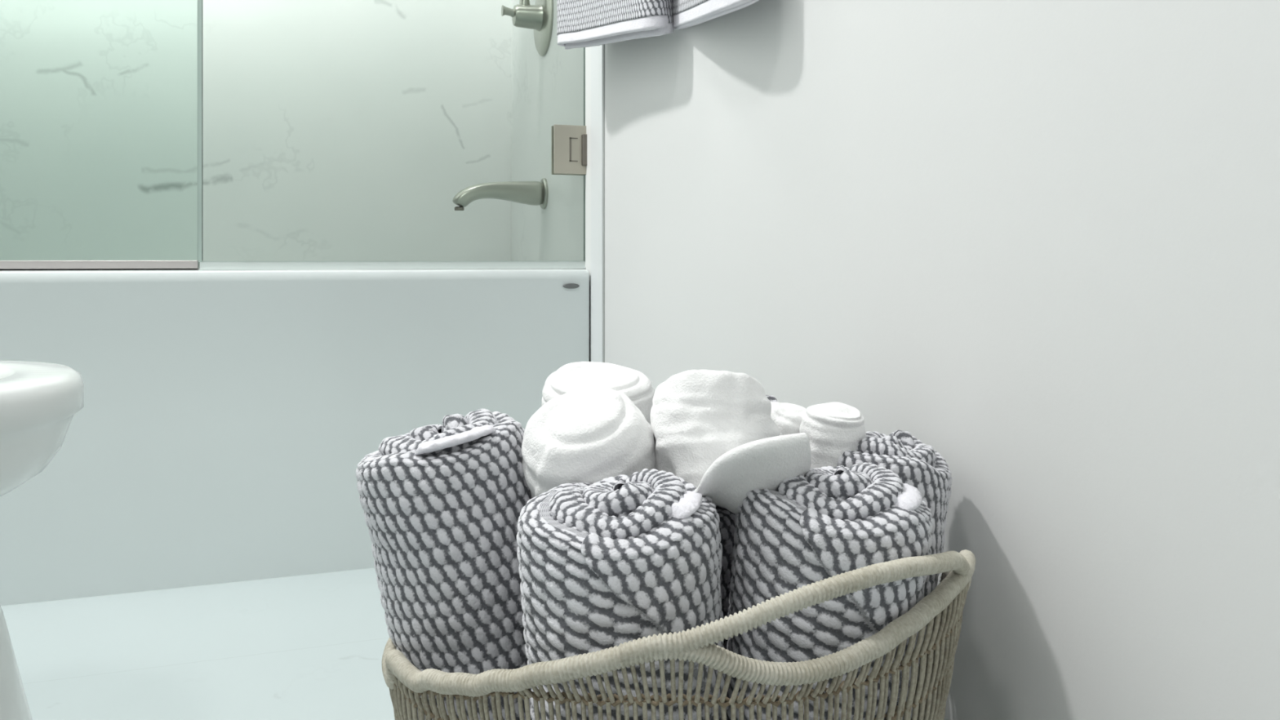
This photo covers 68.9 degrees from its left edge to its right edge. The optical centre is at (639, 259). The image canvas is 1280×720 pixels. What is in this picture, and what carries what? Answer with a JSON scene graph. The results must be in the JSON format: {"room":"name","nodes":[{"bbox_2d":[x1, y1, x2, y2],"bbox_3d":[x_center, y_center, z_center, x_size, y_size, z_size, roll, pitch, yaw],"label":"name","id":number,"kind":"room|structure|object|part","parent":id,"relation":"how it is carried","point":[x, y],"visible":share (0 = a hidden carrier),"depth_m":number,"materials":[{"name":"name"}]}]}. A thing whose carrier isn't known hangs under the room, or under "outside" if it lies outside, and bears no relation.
{"room":"bathroom","nodes":[
{"label":"bathroom","id":0,"kind":"room"},
{"bbox_2d":[0,568,395,719],"bbox_3d":[-0.458,0.557,0.420,1.723,0.080,3.890,0,0,-19],"label":"floor","id":1,"kind":"structure","parent":0,"point":[311,646],"depth_m":1.22,"materials":[{"name":"tile"}]},
{"bbox_2d":[0,360,84,719],"bbox_3d":[-0.900,0.117,0.687,0.855,0.800,0.420,0,0,-19],"label":"toilet","id":2,"kind":"object","parent":1,"relation":"on","point":[39,402],"visible":1,"depth_m":0.78,"materials":[{"name":"ceramic"}]},
{"bbox_2d":[0,267,589,605],"bbox_3d":[-0.930,0.267,1.801,1.516,0.500,0.766,0,0,-19],"label":"bathtub","id":3,"kind":"object","parent":1,"relation":"on","point":[223,429],"visible":0.7,"depth_m":1.50,"materials":[{"name":"ceramic"}]},
{"bbox_2d":[0,0,199,271],"bbox_3d":[-1.136,-0.723,1.399,0.865,1.480,0.022,0,0,-19],"label":"fixed glass panel","id":4,"kind":"object","parent":3,"relation":"on","point":[5,265],"visible":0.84,"depth_m":1.49,"materials":[{"name":"glass"}]},
{"bbox_2d":[381,549,975,719],"bbox_3d":[0.019,0.340,0.689,0.405,0.350,0.437,0,0,-19],"label":"wicker basket","id":5,"kind":"object","parent":1,"relation":"on","point":[941,611],"visible":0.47,"depth_m":0.50,"materials":[{"name":"beige wicker"}]},
{"bbox_2d":[355,408,532,719],"bbox_3d":[-0.115,0.311,0.672,0.184,0.402,0.131,0,0,14],"label":"rolled towel","id":6,"kind":"object","parent":5,"relation":"in","point":[442,504],"visible":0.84,"depth_m":0.62,"materials":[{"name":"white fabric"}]},
{"bbox_2d":[521,386,655,497],"bbox_3d":[-0.033,0.145,0.672,0.101,0.106,0.101,0,0,3],"label":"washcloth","id":7,"kind":"object","parent":6,"relation":"on","point":[590,435],"visible":0.61,"depth_m":0.64,"materials":[{"name":"white fabric"}]},
{"bbox_2d":[516,468,728,719],"bbox_3d":[-0.010,0.319,0.574,0.135,0.376,0.133,0,0,-41],"label":"rolled towel","id":8,"kind":"object","parent":5,"relation":"on","point":[610,562],"visible":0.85,"depth_m":0.52,"materials":[{"name":"white fabric"}]},
{"bbox_2d":[715,505,735,648],"bbox_3d":[0.027,0.331,0.690,0.107,0.342,0.116,0,0,-11],"label":"rolled towel","id":9,"kind":"object","parent":5,"relation":"on","point":[726,524],"visible":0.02,"depth_m":0.65,"materials":[{"name":"grey fabric"}]},
{"bbox_2d":[650,369,779,488],"bbox_3d":[0.055,0.129,0.675,0.094,0.103,0.096,0,0,-2],"label":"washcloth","id":10,"kind":"object","parent":9,"relation":"on","point":[698,416],"visible":0.62,"depth_m":0.65,"materials":[{"name":"white fabric"}]},
{"bbox_2d":[765,395,777,402],"bbox_3d":[0.089,0.313,0.813,0.149,0.388,0.110,0,0,-41],"label":"rolled towel","id":11,"kind":"object","parent":5,"relation":"on","point":[771,397],"visible":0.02,"depth_m":0.84,"materials":[{"name":"grey fabric"}]},
{"bbox_3d":[0.110,0.186,0.519,0.253,0.044,0.054,0,0,-28],"label":"handle","id":12,"kind":"part","parent":5,"relation":"part of","materials":[{"name":"beige wicker"}]},
{"bbox_2d":[720,462,933,719],"bbox_3d":[0.110,0.317,0.593,0.117,0.379,0.150,0,0,-31],"label":"rolled towel","id":13,"kind":"object","parent":5,"relation":"on","point":[827,522],"visible":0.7,"depth_m":0.54,"materials":[{"name":"white fabric"}]},
{"bbox_2d":[694,432,811,514],"bbox_3d":[0.066,0.136,0.592,0.081,0.063,0.099,0,0,3],"label":"bath brush","id":14,"kind":"object","parent":13,"relation":"on","point":[765,463],"visible":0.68,"depth_m":0.56,"materials":[{"name":"white plastic"}]},
{"bbox_2d":[837,430,951,666],"bbox_3d":[0.156,0.318,0.697,0.149,0.381,0.103,0,0,7],"label":"rolled towel","id":15,"kind":"object","parent":5,"relation":"in","point":[917,464],"visible":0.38,"depth_m":0.66,"materials":[{"name":"white fabric"}]},
{"bbox_2d":[770,401,806,435],"bbox_3d":[0.111,0.138,0.725,0.049,0.055,0.062,0,0,4],"label":"washcloth","id":16,"kind":"object","parent":15,"relation":"on","point":[787,417],"visible":0.37,"depth_m":0.70,"materials":[{"name":"white fabric"}]},
{"bbox_2d":[799,401,866,468],"bbox_3d":[0.142,0.139,0.692,0.052,0.062,0.052,0,0,-3],"label":"washcloth","id":17,"kind":"object","parent":15,"relation":"on","point":[833,428],"visible":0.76,"depth_m":0.67,"materials":[{"name":"white fabric"}]},
{"bbox_2d":[0,0,511,261],"bbox_3d":[-1.069,-0.693,2.214,1.723,2.420,0.100,0,0,-19],"label":"wall","id":18,"kind":"structure","parent":0,"point":[333,130],"depth_m":2.21,"materials":[{"name":"stone"}]},
{"bbox_2d":[511,0,1279,719],"bbox_3d":[0.310,-0.693,0.681,0.101,2.420,3.690,0,0,-19],"label":"wall","id":19,"kind":"structure","parent":0,"point":[1036,243],"depth_m":0.66,"materials":[{"name":"paint"}]},
{"bbox_2d":[198,0,586,269],"bbox_3d":[-0.405,-0.724,1.633,0.667,1.479,0.034,0,0,-19],"label":"door","id":20,"kind":"structure","parent":19,"relation":"in","point":[568,142],"depth_m":1.65,"materials":[{"name":"clear glass"}]},
{"bbox_2d":[452,177,548,210],"bbox_3d":[-0.303,-0.143,2.015,0.200,0.074,0.068,0,0,-19],"label":"tub spout","id":21,"kind":"object","parent":19,"relation":"attached to","point":[528,193],"visible":1,"depth_m":2.00,"materials":[{"name":"silver metal"}]},
{"bbox_2d":[501,0,553,56],"bbox_3d":[-0.253,-0.538,2.032,0.094,0.179,0.164,0,0,-19],"label":"shower valve","id":22,"kind":"object","parent":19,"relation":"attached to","point":[539,17],"visible":1,"depth_m":2.02,"materials":[{"name":"silver metal"}]},
{"bbox_3d":[-0.249,-0.589,2.033,0.028,0.077,0.024,0,0,-19],"label":"lever","id":23,"kind":"part","parent":22,"relation":"part of","materials":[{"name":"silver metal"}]},
{"bbox_2d":[591,44,602,362],"bbox_3d":[-0.071,-0.693,1.655,0.014,2.419,0.071,0,0,-19],"label":"trim","id":24,"kind":"structure","parent":19,"relation":"attached to","point":[596,51],"depth_m":1.65,"materials":[{"name":"white paint"}]},
{"bbox_2d":[602,44,604,362],"bbox_3d":[-0.058,-0.693,1.620,0.012,2.419,0.006,0,0,-19],"label":"trim","id":25,"kind":"structure","parent":19,"relation":"attached to","point":[603,46],"depth_m":1.61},
{"bbox_3d":[-0.010,0.316,0.798,0.108,0.374,0.116,-9,-11,34],"label":"rolled towel","id":26,"kind":"object","parent":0,"visible":0},
{"bbox_2d":[541,361,654,425],"bbox_3d":[-0.037,0.123,0.767,0.094,0.073,0.095,0,0,44],"label":"washcloth","id":27,"kind":"object","parent":26,"relation":"on","point":[569,377],"visible":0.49,"depth_m":0.75,"materials":[{"name":"white fabric"}]},
{"bbox_3d":[0.020,-0.863,1.296,0.053,0.048,0.568,0,0,-19],"label":"towel bar","id":28,"kind":"object","parent":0,"visible":0},
{"bbox_2d":[556,0,759,49],"bbox_3d":[0.015,-0.574,1.278,0.082,0.616,0.682,0,0,-22],"label":"hanging towel","id":29,"kind":"object","parent":28,"relation":"hanging from","point":[580,23],"visible":1,"depth_m":1.29,"materials":[{"name":"white fabric"}]}
]}

